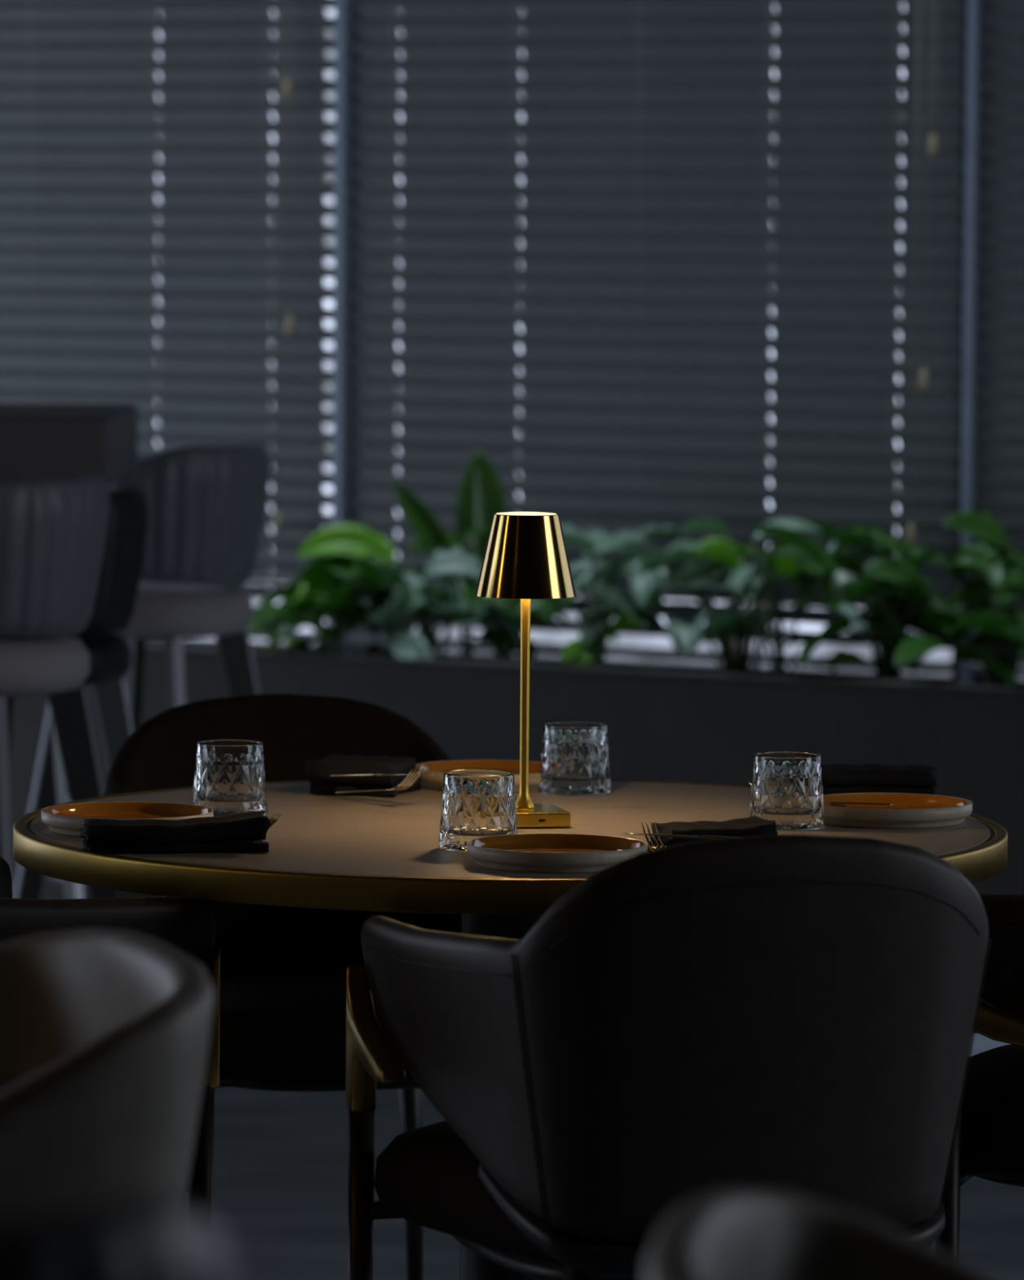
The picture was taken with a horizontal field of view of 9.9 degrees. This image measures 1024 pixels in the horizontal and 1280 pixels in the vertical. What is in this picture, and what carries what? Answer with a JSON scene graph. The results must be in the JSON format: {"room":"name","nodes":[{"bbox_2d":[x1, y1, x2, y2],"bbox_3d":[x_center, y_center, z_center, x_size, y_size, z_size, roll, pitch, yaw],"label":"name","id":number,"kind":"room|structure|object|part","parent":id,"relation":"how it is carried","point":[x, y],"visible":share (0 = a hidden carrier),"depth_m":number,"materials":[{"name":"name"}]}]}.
{"room":"restaurant dining room","nodes":[
{"label":"restaurant dining room","id":0,"kind":"room"},
{"bbox_2d":[184,1004,1023,1279],"bbox_3d":[-1.653,1.120,5.682,11.000,0.100,14.200,3,5,28],"label":"floor","id":1,"kind":"structure","parent":0,"point":[281,1158],"depth_m":8.96,"materials":[{"name":"concrete"}]},
{"bbox_2d":[0,472,119,898],"bbox_3d":[-0.869,0.258,9.664,0.443,1.059,0.443,3,5,28],"label":"bar stool","id":2,"kind":"object","parent":1,"relation":"on","point":[53,531],"visible":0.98,"depth_m":9.51,"materials":[{"name":"grey fabric"}]},
{"bbox_3d":[-0.810,0.446,9.480,0.020,0.710,0.185,-1,4,-17],"label":"leg","id":3,"kind":"part","parent":2,"relation":"part of","materials":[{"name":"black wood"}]},
{"bbox_3d":[-0.867,0.035,9.648,0.360,0.095,0.360,3,5,28],"label":"seat","id":4,"kind":"part","parent":2,"relation":"part of","materials":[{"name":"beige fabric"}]},
{"bbox_3d":[-0.807,-0.139,9.604,0.290,0.259,0.424,3,5,28],"label":"backrest","id":5,"kind":"part","parent":2,"relation":"part of","materials":[{"name":"grey fabric"}]},
{"bbox_3d":[-0.673,0.429,9.737,0.185,0.710,0.020,-1,4,-17],"label":"leg","id":6,"kind":"part","parent":2,"relation":"part of","materials":[{"name":"black wood"}]},
{"bbox_2d":[0,403,137,484],"bbox_3d":[-1.688,0.162,10.340,2.026,1.139,0.700,0,4,0],"label":"countertop","id":7,"kind":"structure","parent":1,"relation":"on","point":[37,440],"depth_m":9.96,"materials":[{"name":"stone"}]},
{"bbox_2d":[6,487,149,898],"bbox_3d":[-0.832,0.239,10.294,0.421,1.006,0.421,2,4,20],"label":"bar stool","id":8,"kind":"object","parent":1,"relation":"on","point":[110,654],"visible":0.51,"depth_m":10.19,"materials":[{"name":"grey fabric"}]},
{"bbox_3d":[-0.916,0.391,10.483,0.019,0.674,0.176,-1,5,-25],"label":"leg","id":9,"kind":"part","parent":8,"relation":"part of","materials":[{"name":"black wood"}]},
{"bbox_3d":[-0.751,0.417,10.129,0.019,0.674,0.176,-1,5,-25],"label":"leg","id":10,"kind":"part","parent":8,"relation":"part of","materials":[{"name":"black wood"}]},
{"bbox_3d":[-0.830,0.027,10.279,0.342,0.090,0.342,2,4,20],"label":"seat","id":11,"kind":"part","parent":8,"relation":"part of","materials":[{"name":"grey fabric"}]},
{"bbox_3d":[-0.656,0.400,10.389,0.176,0.674,0.019,-1,5,-25],"label":"leg","id":12,"kind":"part","parent":8,"relation":"part of","materials":[{"name":"black wood"}]},
{"bbox_3d":[-0.770,-0.138,10.246,0.276,0.246,0.403,2,4,20],"label":"backrest","id":13,"kind":"part","parent":8,"relation":"part of","materials":[{"name":"grey fabric"}]},
{"bbox_2d":[0,928,213,1219],"bbox_3d":[-0.598,0.695,5.061,0.652,0.857,0.595,-1,4,-17],"label":"tub chair","id":14,"kind":"object","parent":1,"relation":"on","point":[104,1033],"visible":0.81,"depth_m":4.87,"materials":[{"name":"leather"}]},
{"bbox_2d":[0,856,220,1220],"bbox_3d":[-0.707,0.567,6.824,0.652,0.856,0.595,-2,5,-30],"label":"tub chair","id":15,"kind":"object","parent":1,"relation":"on","point":[187,924],"visible":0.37,"depth_m":6.67,"materials":[{"name":"black leather"}]},
{"bbox_3d":[-0.352,0.752,6.716,0.030,0.505,0.030,-2,5,-30],"label":"leg","id":16,"kind":"part","parent":15,"relation":"part of","materials":[{"name":"black wood"}]},
{"bbox_2d":[0,1197,238,1279],"bbox_3d":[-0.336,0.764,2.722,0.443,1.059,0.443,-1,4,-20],"label":"tub chair","id":17,"kind":"object","parent":1,"relation":"on","point":[135,1238],"visible":1,"depth_m":2.56,"materials":[{"name":"grey leather"}]},
{"bbox_2d":[13,442,271,899],"bbox_3d":[-0.661,0.163,10.991,0.443,1.059,0.443,3,5,28],"label":"bar stool","id":18,"kind":"object","parent":1,"relation":"on","point":[206,504],"visible":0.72,"depth_m":10.82,"materials":[{"name":"grey fabric"}]},
{"bbox_3d":[-0.859,0.340,10.943,0.185,0.710,0.020,-1,4,-17],"label":"leg","id":19,"kind":"part","parent":18,"relation":"part of","materials":[{"name":"black wood"}]},
{"bbox_3d":[-0.722,0.323,11.200,0.020,0.710,0.185,-1,4,-17],"label":"leg","id":20,"kind":"part","parent":18,"relation":"part of","materials":[{"name":"black wood"}]},
{"bbox_3d":[-0.602,0.352,10.807,0.020,0.710,0.185,-1,4,-17],"label":"leg","id":21,"kind":"part","parent":18,"relation":"part of","materials":[{"name":"black wood"}]},
{"bbox_3d":[-0.659,-0.059,10.975,0.360,0.095,0.360,3,5,28],"label":"seat","id":22,"kind":"part","parent":18,"relation":"part of","materials":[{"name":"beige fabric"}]},
{"bbox_3d":[-0.599,-0.233,10.931,0.290,0.259,0.424,3,5,28],"label":"backrest","id":23,"kind":"part","parent":18,"relation":"part of","materials":[{"name":"grey fabric"}]},
{"bbox_3d":[-0.465,0.334,11.063,0.185,0.710,0.020,-1,4,-17],"label":"leg","id":24,"kind":"part","parent":18,"relation":"part of","materials":[{"name":"black wood"}]},
{"bbox_2d":[102,693,462,1279],"bbox_3d":[-0.246,0.507,7.910,0.574,0.826,0.630,-1,4,-17],"label":"tub chair","id":25,"kind":"object","parent":1,"relation":"on","point":[284,970],"visible":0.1,"depth_m":8.10,"materials":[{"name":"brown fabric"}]},
{"bbox_3d":[-0.232,0.498,7.862,0.550,0.100,0.530,-1,4,-17],"label":"seat","id":26,"kind":"part","parent":25,"relation":"part of","materials":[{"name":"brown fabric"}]},
{"bbox_3d":[-0.246,0.505,7.907,0.550,0.118,0.529,-1,4,-17],"label":"frame","id":27,"kind":"part","parent":25,"relation":"part of","materials":[{"name":"black wood"}]},
{"bbox_3d":[-0.137,0.704,8.128,0.040,0.404,0.071,3,5,32],"label":"leg","id":28,"kind":"part","parent":25,"relation":"part of","materials":[{"name":"black wood"}]},
{"bbox_2d":[252,648,520,760],"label":"planter","id":29,"kind":"object","parent":1,"relation":"on","point":[471,708],"depth_m":11.76,"materials":[{"name":"grey stone"}]},
{"bbox_2d":[260,632,330,651],"bbox_3d":[-0.445,0.024,12.033,0.156,0.084,0.124,1,4,12],"label":"plant","id":30,"kind":"object","parent":29,"relation":"on","point":[304,644],"visible":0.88,"depth_m":12.01,"materials":[{"name":"green plant"}]},
{"bbox_3d":[-0.432,0.033,12.041,0.116,0.066,0.066,1,4,12],"label":"stem","id":31,"kind":"part","parent":30,"relation":"part of","materials":[{"name":"green plant"}]},
{"bbox_2d":[245,548,394,652],"bbox_3d":[-0.373,-0.062,12.047,0.348,0.256,0.428,2,5,24],"label":"leafy shrub","id":32,"kind":"object","parent":29,"relation":"on","point":[280,620],"visible":0.91,"depth_m":11.97,"materials":[{"name":"green plant"}]},
{"bbox_3d":[-0.365,-0.044,12.113,0.171,0.211,0.340,0,4,0],"label":"stem","id":33,"kind":"part","parent":32,"relation":"part of","materials":[{"name":"green plant"}]},
{"bbox_2d":[295,523,461,654],"bbox_3d":[-0.267,-0.084,12.024,0.341,0.301,0.168,0,4,0],"label":"leaf plant","id":34,"kind":"object","parent":29,"relation":"on","point":[363,540],"visible":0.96,"depth_m":12.02,"materials":[{"name":"green plant"}]},
{"bbox_3d":[-0.262,-0.057,12.028,0.112,0.245,0.012,0,4,0],"label":"stem","id":35,"kind":"part","parent":34,"relation":"part of","materials":[{"name":"green plant"}]},
{"bbox_2d":[344,546,520,677],"bbox_3d":[-0.180,-0.050,11.974,0.309,0.292,0.456,-1,4,-18],"label":"leafy shrub","id":36,"kind":"object","parent":29,"relation":"on","point":[414,601],"visible":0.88,"depth_m":11.89,"materials":[{"name":"green plant"}]},
{"bbox_3d":[-0.162,-0.036,12.018,0.179,0.212,0.367,0,4,0],"label":"stem","id":37,"kind":"part","parent":36,"relation":"part of","materials":[{"name":"green plant"}]},
{"bbox_2d":[392,448,507,658],"bbox_3d":[-0.131,-0.156,11.961,0.222,0.456,0.135,2,4,21],"label":"banana plant","id":38,"kind":"object","parent":29,"relation":"on","point":[481,495],"visible":0.81,"depth_m":11.97,"materials":[{"name":"green plant"}]},
{"bbox_3d":[-0.100,-0.042,11.948,0.072,0.231,0.091,0,4,0],"label":"stem","id":39,"kind":"part","parent":38,"relation":"part of","materials":[{"name":"green plant"}]},
{"bbox_2d":[461,573,570,662],"bbox_3d":[0.008,-0.032,11.926,0.221,0.218,0.344,0,4,0],"label":"leafy shrub","id":40,"kind":"object","parent":29,"relation":"on","point":[501,636],"visible":0.66,"depth_m":11.86,"materials":[{"name":"green plant"}]},
{"bbox_3d":[-0.015,-0.013,11.955,0.102,0.176,0.258,0,4,0],"label":"stem","id":41,"kind":"part","parent":40,"relation":"part of","materials":[{"name":"green plant"}]},
{"bbox_2d":[560,613,646,665],"bbox_3d":[0.168,0.015,11.744,0.130,0.154,0.280,-1,4,-13],"label":"plant","id":42,"kind":"object","parent":29,"relation":"on","point":[575,649],"visible":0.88,"depth_m":11.75,"materials":[{"name":"green plant"}]},
{"bbox_3d":[0.176,0.032,11.765,0.037,0.117,0.248,0,4,-3],"label":"stem","id":43,"kind":"part","parent":42,"relation":"part of","materials":[{"name":"green plant"}]},
{"bbox_2d":[13,779,1008,1279],"bbox_3d":[-0.005,0.597,7.202,1.198,0.750,1.198,0,4,0],"label":"dining table","id":44,"kind":"object","parent":1,"relation":"on","point":[326,851],"visible":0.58,"depth_m":6.94,"materials":[{"name":"brown wood"}]},
{"bbox_2d":[40,801,213,836],"bbox_3d":[-0.458,0.214,7.071,0.205,0.024,0.205,0,4,0],"label":"plate","id":45,"kind":"object","parent":44,"relation":"on","point":[68,820],"visible":0.59,"depth_m":7.14,"materials":[{"name":"orange ceramic"}]},
{"bbox_2d":[80,810,270,853],"bbox_3d":[-0.390,0.221,6.859,0.213,0.043,0.101,0,4,-7],"label":"napkin","id":46,"kind":"object","parent":44,"relation":"on","point":[245,832],"visible":1,"depth_m":6.82,"materials":[{"name":"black fabric"}]},
{"bbox_2d":[268,812,282,829],"bbox_3d":[-0.351,0.225,6.906,0.174,0.042,0.021,-1,5,-24],"label":"fork","id":47,"kind":"object","parent":46,"relation":"on","point":[273,820],"visible":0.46,"depth_m":6.93,"materials":[{"name":"gold metal"}]},
{"bbox_2d":[192,738,267,816],"bbox_3d":[-0.346,0.169,7.273,0.094,0.088,0.094,2,5,24],"label":"tumbler","id":48,"kind":"object","parent":44,"relation":"on","point":[229,774],"visible":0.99,"depth_m":7.24,"materials":[{"name":"clear glass"}]},
{"bbox_2d":[305,753,421,796],"bbox_3d":[-0.189,0.172,7.562,0.123,0.042,0.146,2,4,16],"label":"napkin","id":49,"kind":"object","parent":44,"relation":"on","point":[318,772],"visible":0.93,"depth_m":7.51,"materials":[{"name":"black fabric"}]},
{"bbox_2d":[329,773,433,777],"bbox_3d":[-0.162,0.169,7.429,0.180,0.016,0.015,4,6,44],"label":"knife","id":50,"kind":"object","parent":49,"relation":"on","point":[365,774],"visible":1,"depth_m":7.44,"materials":[{"name":"gold metal"}]},
{"bbox_2d":[335,768,423,793],"bbox_3d":[-0.167,0.176,7.408,0.021,0.046,0.174,-3,5,-36],"label":"fork","id":51,"kind":"object","parent":44,"relation":"on","point":[403,785],"visible":1,"depth_m":7.36,"materials":[{"name":"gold metal"}]},
{"bbox_2d":[438,768,518,852],"bbox_3d":[-0.039,0.198,6.902,0.094,0.088,0.094,4,5,38],"label":"tumbler","id":52,"kind":"object","parent":44,"relation":"on","point":[476,803],"visible":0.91,"depth_m":6.87,"materials":[{"name":"clear glass"}]},
{"bbox_2d":[415,760,541,792],"bbox_3d":[-0.028,0.176,7.654,0.205,0.024,0.205,0,4,0],"label":"plate","id":53,"kind":"object","parent":44,"relation":"on","point":[435,781],"visible":0.34,"depth_m":7.73,"materials":[{"name":"orange ceramic"}]},
{"bbox_2d":[475,511,576,827],"bbox_3d":[0.014,0.034,7.165,0.126,0.376,0.122,0,4,-12],"label":"table lamp","id":54,"kind":"object","parent":44,"relation":"on","point":[526,558],"visible":0.98,"depth_m":7.12,"materials":[{"name":"gold metal"}]},
{"bbox_3d":[0.017,-0.103,7.156,0.122,0.099,0.122,0,4,-12],"label":"lamp shade","id":55,"kind":"part","parent":54,"relation":"part of","materials":[{"name":"gold metal"}]},
{"bbox_2d":[496,511,556,515],"bbox_3d":[0.017,-0.151,7.152,0.072,0.005,0.072,0,4,-9],"label":"diffuser","id":56,"kind":"object","parent":54,"relation":"attached to","point":[507,513],"depth_m":7.14,"materials":[{"name":"white plastic"}]},
{"bbox_2d":[466,833,647,873],"bbox_3d":[0.051,0.242,6.742,0.205,0.024,0.205,0,4,0],"label":"plate","id":57,"kind":"object","parent":44,"relation":"on","point":[549,853],"visible":0.88,"depth_m":6.70,"materials":[{"name":"orange ceramic"}]},
{"bbox_2d":[537,720,611,795],"bbox_3d":[0.080,0.150,7.574,0.094,0.088,0.094,-3,5,-39],"label":"tumbler","id":58,"kind":"object","parent":44,"relation":"on","point":[575,754],"visible":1,"depth_m":7.54,"materials":[{"name":"clear glass"}]},
{"bbox_2d":[622,832,737,839],"bbox_3d":[0.206,0.221,6.676,0.180,0.003,0.015,2,5,25],"label":"knife","id":59,"kind":"object","parent":44,"relation":"on","point":[719,837],"visible":0.73,"depth_m":6.68,"materials":[{"name":"gold metal"}]},
{"bbox_2d":[647,815,778,851],"bbox_3d":[0.232,0.228,6.816,0.133,0.044,0.119,-1,4,-14],"label":"napkin","id":60,"kind":"object","parent":44,"relation":"on","point":[753,826],"visible":0.41,"depth_m":6.78,"materials":[{"name":"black fabric"}]},
{"bbox_2d":[641,822,667,850],"bbox_3d":[0.182,0.233,6.693,0.021,0.039,0.175,-1,4,-18],"label":"fork","id":61,"kind":"object","parent":60,"relation":"on","point":[659,846],"visible":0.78,"depth_m":6.75,"materials":[{"name":"gold metal"}]},
{"bbox_2d":[749,751,825,831],"bbox_3d":[0.332,0.181,7.170,0.094,0.088,0.094,0,4,-1],"label":"tumbler","id":62,"kind":"object","parent":44,"relation":"on","point":[787,788],"visible":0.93,"depth_m":7.13,"materials":[{"name":"clear glass"}]},
{"bbox_2d":[749,781,893,805],"bbox_3d":[0.381,0.189,7.323,0.177,0.027,0.021,1,4,3],"label":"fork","id":63,"kind":"object","parent":44,"relation":"on","point":[750,782],"visible":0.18,"depth_m":7.32,"materials":[{"name":"gold metal"}]},
{"bbox_2d":[821,764,937,795],"bbox_3d":[0.456,0.178,7.610,0.178,0.033,0.106,1,4,3],"label":"napkin","id":64,"kind":"object","parent":44,"relation":"on","point":[837,779],"visible":0.82,"depth_m":7.57,"materials":[{"name":"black fabric"}]},
{"bbox_2d":[823,792,973,828],"bbox_3d":[0.460,0.209,7.252,0.205,0.024,0.205,0,4,0],"label":"plate","id":65,"kind":"object","parent":44,"relation":"on","point":[908,811],"visible":0.91,"depth_m":7.18,"materials":[{"name":"orange ceramic"}]},
{"bbox_2d":[346,834,991,1279],"bbox_3d":[0.178,0.605,6.398,0.595,0.856,0.652,-1,4,-18],"label":"tub chair","id":66,"kind":"object","parent":1,"relation":"on","point":[796,1013],"visible":0.92,"depth_m":6.12,"materials":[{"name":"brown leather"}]},
{"bbox_3d":[-0.168,0.765,6.560,0.030,0.505,0.030,-1,4,-18],"label":"leg","id":67,"kind":"part","parent":66,"relation":"part of","materials":[{"name":"black wood"}]},
{"bbox_3d":[0.163,0.588,6.446,0.570,0.104,0.549,-1,4,-18],"label":"seat","id":68,"kind":"part","parent":66,"relation":"part of","materials":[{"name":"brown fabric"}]},
{"bbox_3d":[0.065,0.838,6.201,0.042,0.418,0.074,3,5,31],"label":"leg","id":69,"kind":"part","parent":66,"relation":"part of","materials":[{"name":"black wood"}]},
{"bbox_3d":[0.178,0.603,6.401,0.570,0.122,0.548,-1,4,-18],"label":"frame","id":70,"kind":"part","parent":66,"relation":"part of","materials":[{"name":"black wood"}]},
{"bbox_2d":[528,662,1023,893],"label":"planter","id":71,"kind":"object","parent":1,"relation":"on","point":[724,727],"depth_m":11.38,"materials":[{"name":"grey stone"}]},
{"bbox_2d":[562,524,693,665],"bbox_3d":[0.198,-0.074,11.793,0.270,0.324,0.434,1,4,11],"label":"leaf plant","id":72,"kind":"object","parent":71,"relation":"on","point":[599,581],"visible":0.79,"depth_m":11.72,"materials":[{"name":"green plant"}]},
{"bbox_3d":[0.172,-0.053,11.797,0.157,0.282,0.337,0,4,0],"label":"stem","id":73,"kind":"part","parent":72,"relation":"part of","materials":[{"name":"green plant"}]},
{"bbox_2d":[580,517,897,673],"bbox_3d":[0.444,-0.068,11.618,0.660,0.342,0.360,3,5,34],"label":"potted plant","id":74,"kind":"object","parent":71,"relation":"on","point":[730,620],"visible":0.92,"depth_m":11.60,"materials":[{"name":"green plant"}]},
{"bbox_3d":[0.478,-0.052,11.672,0.346,0.303,0.313,0,4,0],"label":"stem","id":75,"kind":"part","parent":74,"relation":"part of","materials":[{"name":"green plant"}]},
{"bbox_2d":[692,537,874,674],"bbox_3d":[0.496,-0.049,11.628,0.370,0.303,0.238,3,5,28],"label":"plant","id":76,"kind":"object","parent":71,"relation":"on","point":[717,548],"visible":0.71,"depth_m":11.64,"materials":[{"name":"green plant"}]},
{"bbox_3d":[0.493,-0.035,11.672,0.142,0.269,0.278,-1,4,-21],"label":"stem","id":77,"kind":"part","parent":76,"relation":"part of","materials":[{"name":"green plant"}]},
{"bbox_2d":[826,648,869,676],"bbox_3d":[0.642,0.067,11.423,0.080,0.101,0.050,-1,4,-14],"label":"plant","id":78,"kind":"object","parent":71,"relation":"on","point":[841,655],"visible":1,"depth_m":11.41,"materials":[{"name":"green plant"}]},
{"bbox_3d":[0.618,0.080,11.424,0.019,0.073,0.009,3,5,30],"label":"stem","id":79,"kind":"part","parent":78,"relation":"part of","materials":[{"name":"green plant"}]},
{"bbox_2d":[751,518,982,679],"bbox_3d":[0.695,-0.059,11.519,0.470,0.340,0.484,0,4,0],"label":"leafy shrub","id":80,"kind":"object","parent":71,"relation":"on","point":[905,604],"visible":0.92,"depth_m":11.42,"materials":[{"name":"green plant"}]},
{"bbox_3d":[0.709,-0.030,11.538,0.196,0.281,0.338,0,4,0],"label":"stem","id":81,"kind":"part","parent":80,"relation":"part of","materials":[{"name":"green plant"}]},
{"bbox_2d":[894,508,1023,685],"bbox_3d":[0.924,-0.059,11.313,0.408,0.376,0.524,0,4,0],"label":"leafy shrub","id":82,"kind":"object","parent":71,"relation":"on","point":[999,570],"visible":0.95,"depth_m":11.31,"materials":[{"name":"green plant"}]},
{"bbox_3d":[0.926,-0.026,11.330,0.191,0.308,0.468,0,4,0],"label":"stem","id":83,"kind":"part","parent":82,"relation":"part of","materials":[{"name":"green plant"}]},
{"bbox_2d":[644,1186,999,1279],"bbox_3d":[0.407,0.799,3.727,0.652,0.857,0.595,1,4,6],"label":"tub chair","id":84,"kind":"object","parent":1,"relation":"on","point":[726,1233],"visible":1,"depth_m":3.93,"materials":[{"name":"black leather"}]},
{"bbox_2d":[935,893,1023,1259],"bbox_3d":[0.815,0.567,6.990,0.652,0.856,0.595,2,4,16],"label":"tub chair","id":85,"kind":"object","parent":1,"relation":"on","point":[989,1143],"visible":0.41,"depth_m":6.78,"materials":[{"name":"black leather"}]},
{"bbox_3d":[0.498,0.753,6.800,0.030,0.505,0.030,2,4,16],"label":"leg","id":86,"kind":"part","parent":85,"relation":"part of","materials":[{"name":"black wood"}]},
{"bbox_3d":[0.813,0.565,6.992,0.548,0.122,0.570,2,4,16],"label":"frame","id":87,"kind":"part","parent":85,"relation":"part of","materials":[{"name":"black wood"}]},
{"bbox_3d":[0.766,0.552,7.004,0.549,0.104,0.570,2,4,16],"label":"seat","id":88,"kind":"part","parent":85,"relation":"part of","materials":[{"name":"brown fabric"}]},
{"bbox_3d":[1.588,-0.930,11.512,9.438,3.200,5.253,0,4,0],"label":"wall","id":89,"kind":"structure","parent":0,"visible":0},
{"bbox_2d":[0,0,334,640],"bbox_3d":[-1.220,-1.112,12.805,1.924,2.157,0.084,3,5,28],"label":"blind","id":90,"kind":"object","parent":89,"relation":"attached to","point":[80,84],"visible":0.83,"depth_m":12.56,"materials":[{"name":"metal"}]},
{"bbox_3d":[-1.019,-1.087,12.711,0.001,2.100,0.056,3,5,28],"label":"ladder cord","id":91,"kind":"part","parent":90,"relation":"part of","materials":[{"name":"beige fabric"}]},
{"bbox_3d":[-0.753,-1.075,12.567,0.002,2.100,0.056,3,5,29],"label":"ladder cord","id":92,"kind":"part","parent":90,"relation":"part of","materials":[{"name":"grey fabric"}]},
{"bbox_3d":[-0.506,-1.063,12.434,0.002,2.100,0.056,3,5,29],"label":"ladder cord","id":93,"kind":"part","parent":90,"relation":"part of","materials":[{"name":"grey fabric"}]},
{"bbox_3d":[-0.481,-1.187,12.364,0.007,1.844,0.008,3,5,27],"label":"pull cord","id":94,"kind":"part","parent":90,"relation":"part of","materials":[{"name":"grey fabric"}]},
{"bbox_3d":[-0.461,-1.607,12.324,0.005,1.000,0.007,3,5,28],"label":"pull cord","id":95,"kind":"part","parent":90,"relation":"part of","materials":[{"name":"grey fabric"}]},
{"bbox_3d":[-1.223,-0.045,12.893,1.924,0.016,0.048,3,5,28],"label":"rail","id":96,"kind":"part","parent":90,"relation":"part of","materials":[{"name":"stone"}]},
{"bbox_3d":[-0.455,-1.391,12.336,0.006,1.431,0.007,3,5,28],"label":"pull cord","id":97,"kind":"part","parent":90,"relation":"part of","materials":[{"name":"grey fabric"}]},
{"bbox_3d":[-0.384,-1.058,12.368,0.001,2.100,0.056,3,5,28],"label":"ladder cord","id":98,"kind":"part","parent":90,"relation":"part of","materials":[{"name":"grey fabric"}]},
{"bbox_2d":[124,638,319,651],"bbox_3d":[-1.560,-1.118,13.173,2.871,2.215,0.061,3,5,28],"label":"window","id":99,"kind":"structure","parent":89,"relation":"in","point":[194,642],"depth_m":12.73,"materials":[{"name":"grey"}]},
{"bbox_2d":[331,0,351,653],"bbox_3d":[-0.349,-1.050,12.363,0.022,2.215,0.047,3,5,28],"label":"window frame","id":100,"kind":"structure","parent":89,"relation":"attached to","point":[342,14],"depth_m":12.37,"materials":[{"name":"grey metal"}]},
{"bbox_2d":[351,624,373,653],"bbox_3d":[-0.318,-1.053,12.421,0.030,2.215,0.085,3,5,28],"label":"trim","id":101,"kind":"structure","parent":89,"relation":"attached to","point":[362,648],"depth_m":12.49,"materials":[{"name":"grey"}]},
{"bbox_2d":[339,0,964,671],"bbox_3d":[0.264,-1.043,12.004,1.395,2.157,0.084,3,5,28],"label":"blind","id":102,"kind":"object","parent":89,"relation":"attached to","point":[647,190],"visible":0.88,"depth_m":12.03,"materials":[{"name":"metal"}]},
{"bbox_3d":[-0.236,-1.051,12.288,0.001,2.100,0.056,3,5,28],"label":"ladder cord","id":103,"kind":"part","parent":102,"relation":"part of","materials":[{"name":"grey fabric"}]},
{"bbox_3d":[0.015,-1.039,12.153,0.002,2.100,0.056,3,5,29],"label":"ladder cord","id":104,"kind":"part","parent":102,"relation":"part of","materials":[{"name":"grey fabric"}]},
{"bbox_3d":[0.269,-1.027,12.016,0.001,2.100,0.056,3,5,28],"label":"ladder cord","id":105,"kind":"part","parent":102,"relation":"part of","materials":[{"name":"grey fabric"}]},
{"bbox_3d":[0.261,0.024,12.092,1.395,0.016,0.048,3,5,28],"label":"rail","id":106,"kind":"part","parent":102,"relation":"part of","materials":[{"name":"stone"}]},
{"bbox_3d":[0.520,-1.015,11.881,0.001,2.100,0.056,3,5,28],"label":"ladder cord","id":107,"kind":"part","parent":102,"relation":"part of","materials":[{"name":"grey fabric"}]},
{"bbox_3d":[0.767,-1.004,11.747,0.001,2.100,0.056,3,5,28],"label":"ladder cord","id":108,"kind":"part","parent":102,"relation":"part of","materials":[{"name":"grey fabric"}]},
{"bbox_3d":[0.798,-1.137,11.673,0.007,1.823,0.009,3,5,28],"label":"pull cord","id":109,"kind":"part","parent":102,"relation":"part of","materials":[{"name":"grey fabric"}]},
{"bbox_3d":[0.820,-1.290,11.650,0.006,1.515,0.007,3,5,28],"label":"pull cord","id":110,"kind":"part","parent":102,"relation":"part of","materials":[{"name":"grey fabric"}]},
{"bbox_3d":[0.835,-1.519,11.627,0.006,1.055,0.007,3,5,28],"label":"pull cord","id":111,"kind":"part","parent":102,"relation":"part of","materials":[{"name":"grey fabric"}]},
{"bbox_2d":[373,626,951,682],"bbox_3d":[0.335,-1.029,12.151,1.375,2.215,0.060,3,5,28],"label":"window","id":112,"kind":"structure","parent":89,"relation":"in","point":[449,654],"depth_m":12.18,"materials":[{"name":"grey"}]},
{"bbox_3d":[0.339,-1.029,12.149,1.360,2.155,0.006,3,5,28],"label":"pane","id":113,"kind":"part","parent":112,"relation":"part of","materials":[{"name":"clear glass"}]},
{"bbox_2d":[959,0,982,683],"bbox_3d":[0.911,-0.991,11.683,0.019,2.215,0.047,3,5,28],"label":"window frame","id":114,"kind":"structure","parent":89,"relation":"attached to","point":[974,77],"depth_m":11.68,"materials":[{"name":"grey metal"}]},
{"bbox_2d":[951,0,1002,684],"bbox_3d":[0.934,-0.995,11.745,0.072,2.215,0.085,3,5,28],"label":"trim","id":115,"kind":"structure","parent":89,"relation":"attached to","point":[981,677],"depth_m":11.74,"materials":[{"name":"grey metal"}]},
{"bbox_2d":[967,0,1023,675],"bbox_3d":[1.796,-0.972,11.191,2.000,2.157,0.061,3,5,28],"label":"blind","id":116,"kind":"object","parent":89,"relation":"attached to","point":[999,484],"visible":0.88,"depth_m":11.67,"materials":[{"name":"metal"}]},
{"bbox_3d":[1.788,0.096,11.268,2.000,0.016,0.048,3,5,28],"label":"rail","id":117,"kind":"part","parent":116,"relation":"part of","materials":[{"name":"stone"}]},
{"bbox_2d":[1002,651,1023,685],"bbox_3d":[3.485,-0.881,10.452,5.656,2.215,0.062,3,5,28],"label":"window","id":118,"kind":"structure","parent":89,"relation":"in","point":[1019,681],"depth_m":11.83,"materials":[{"name":"grey"}]}
]}

